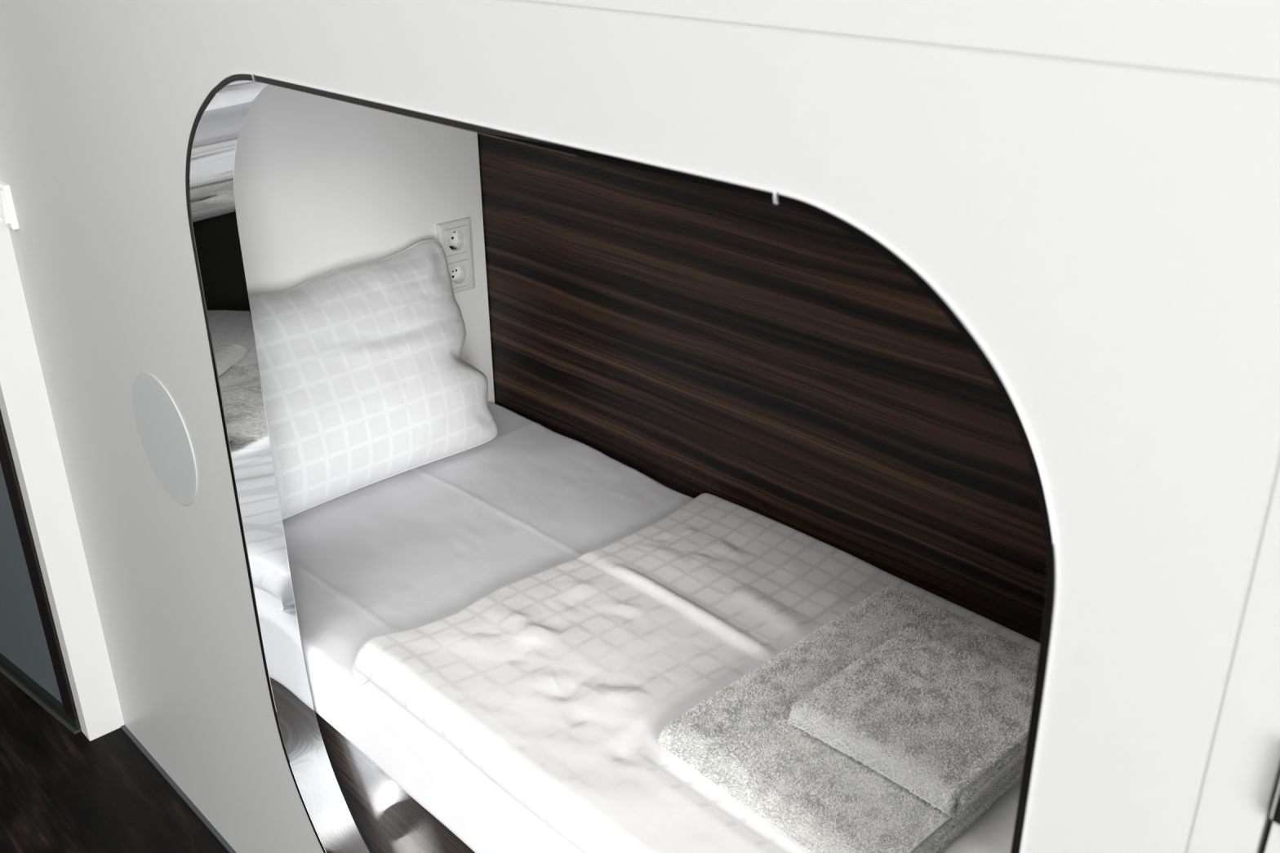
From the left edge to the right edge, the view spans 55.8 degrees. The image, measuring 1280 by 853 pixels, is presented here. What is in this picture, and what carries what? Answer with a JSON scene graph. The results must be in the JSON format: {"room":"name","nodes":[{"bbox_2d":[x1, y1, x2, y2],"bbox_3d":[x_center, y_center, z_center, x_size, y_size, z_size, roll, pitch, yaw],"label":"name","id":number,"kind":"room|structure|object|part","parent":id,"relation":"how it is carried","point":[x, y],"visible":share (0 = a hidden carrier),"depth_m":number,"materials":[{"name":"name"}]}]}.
{"room":"capsule hotel room","nodes":[
{"label":"capsule hotel room","id":0,"kind":"room"},
{"bbox_2d":[0,216,124,741],"bbox_3d":[-1.107,-0.560,1.963,0.108,2.600,0.044,-22,32,-38],"label":"wall","id":1,"kind":"structure","parent":0,"point":[24,404],"depth_m":2.26,"materials":[{"name":"white paint"}]},
{"bbox_2d":[0,408,81,734],"bbox_3d":[-1.518,-0.498,2.314,0.950,2.200,0.048,19,31,36],"label":"door","id":2,"kind":"structure","parent":1,"relation":"in","point":[31,656],"depth_m":2.46,"materials":[{"name":"black glass"}]},
{"bbox_3d":[-1.518,-0.511,2.306,0.852,2.170,0.009,19,31,36],"label":"glass pane","id":3,"kind":"part","parent":2,"relation":"part of","materials":[{"name":"grey glass"}]},
{"bbox_3d":[-1.506,0.482,2.770,0.950,0.024,0.042,19,31,36],"label":"rail","id":4,"kind":"part","parent":2,"relation":"part of","materials":[{"name":"black metal"}]},
{"bbox_2d":[0,671,228,852],"bbox_3d":[-0.694,2.021,-0.410,3.900,0.100,7.400,-22,32,-38],"label":"floor","id":5,"kind":"structure","parent":0,"point":[62,791],"depth_m":2.32,"materials":[{"name":"brown wood"}]},
{"bbox_2d":[234,84,494,403],"bbox_3d":[-0.628,-0.165,2.325,0.802,1.370,0.040,-22,32,-38],"label":"wall","id":6,"kind":"structure","parent":0,"point":[323,185],"depth_m":2.25,"materials":[{"name":"white paint"}]},
{"bbox_2d":[435,217,475,293],"bbox_3d":[-0.382,-0.349,2.474,0.081,0.151,0.031,-22,32,-38],"label":"double socket","id":7,"kind":"object","parent":6,"relation":"attached to","point":[455,237],"visible":0.91,"depth_m":2.47,"materials":[{"name":"white plastic"}]},
{"bbox_2d":[0,0,1279,852],"bbox_3d":[1.097,0.379,-0.113,0.036,2.600,6.316,-22,32,-38],"label":"wall","id":8,"kind":"structure","parent":0,"point":[1092,187],"depth_m":0.72,"materials":[{"name":"white"}]},
{"bbox_2d":[0,181,18,229],"bbox_3d":[-1.068,-0.372,2.022,0.016,0.073,0.073,-22,32,-38],"label":"light switch","id":9,"kind":"object","parent":8,"relation":"attached to","point":[7,213],"visible":1,"depth_m":2.00,"materials":[{"name":"white plastic"}]},
{"bbox_2d":[132,371,197,505],"bbox_3d":[-0.708,0.019,1.797,0.003,0.208,0.208,-22,32,-38],"label":"round cover","id":10,"kind":"object","parent":8,"relation":"attached to","point":[163,434],"visible":1,"depth_m":1.79,"materials":[{"name":"white plastic"}]},
{"bbox_2d":[120,724,236,852],"bbox_3d":[1.095,1.565,0.415,0.008,0.004,6.306,-22,32,-38],"label":"baseboard","id":11,"kind":"structure","parent":8,"relation":"attached to","point":[125,729],"depth_m":2.32,"materials":[{"name":"grey"}]},
{"bbox_2d":[185,73,1057,852],"bbox_3d":[-0.129,0.282,1.290,0.060,1.210,1.174,-22,32,-38],"label":"frame","id":12,"kind":"object","parent":8,"relation":"attached to","point":[218,122],"visible":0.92,"depth_m":1.55,"materials":[{"name":"silver metal"}]},
{"bbox_2d":[1270,781,1279,825],"bbox_3d":[0.356,0.195,0.630,0.010,0.052,0.043,-22,32,-38],"label":"door handle","id":13,"kind":"object","parent":8,"relation":"attached to","point":[1275,813],"visible":1,"depth_m":0.65,"materials":[{"name":"silver metal"}]},
{"bbox_2d":[477,133,1046,642],"bbox_3d":[0.377,0.018,1.909,0.026,1.370,2.120,-22,32,-38],"label":"wall","id":14,"kind":"structure","parent":0,"point":[762,357],"depth_m":2.03,"materials":[{"name":"brown wood"}]},
{"bbox_2d":[315,711,475,852],"bbox_3d":[0.091,0.607,1.876,0.764,0.334,2.001,-22,32,-38],"label":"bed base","id":15,"kind":"object","parent":14,"relation":"attached to","point":[388,820],"visible":0.02,"depth_m":1.80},
{"bbox_2d":[282,401,694,852],"bbox_3d":[0.083,0.400,1.775,0.781,0.125,1.992,-22,32,-38],"label":"mattress","id":16,"kind":"object","parent":15,"relation":"on","point":[416,547],"visible":0.38,"depth_m":2.06,"materials":[{"name":"white fabric"}]},
{"bbox_2d":[248,239,497,519],"bbox_3d":[-0.557,-0.077,2.212,0.637,0.387,0.243,-22,32,-38],"label":"pillow","id":17,"kind":"object","parent":16,"relation":"on","point":[366,380],"visible":0.62,"depth_m":2.17,"materials":[{"name":"white fabric"}]},
{"bbox_2d":[352,493,1039,852],"bbox_3d":[0.299,0.414,1.531,0.749,0.067,1.324,-22,32,-38],"label":"duvet","id":18,"kind":"object","parent":16,"relation":"on","point":[561,684],"visible":0.61,"depth_m":1.68,"materials":[{"name":"white fabric"}]},
{"bbox_2d":[657,586,1039,852],"bbox_3d":[0.309,0.365,1.521,0.489,0.054,0.350,-22,32,-38],"label":"bath towel","id":19,"kind":"object","parent":18,"relation":"on","point":[740,740],"visible":0.58,"depth_m":1.43,"materials":[{"name":"grey fabric"}]},
{"bbox_2d":[786,627,1035,818],"bbox_3d":[0.347,0.342,1.453,0.262,0.043,0.234,-22,32,-38],"label":"hand towel","id":20,"kind":"object","parent":19,"relation":"on","point":[941,720],"visible":0.98,"depth_m":1.42,"materials":[{"name":"grey fabric"}]}
]}

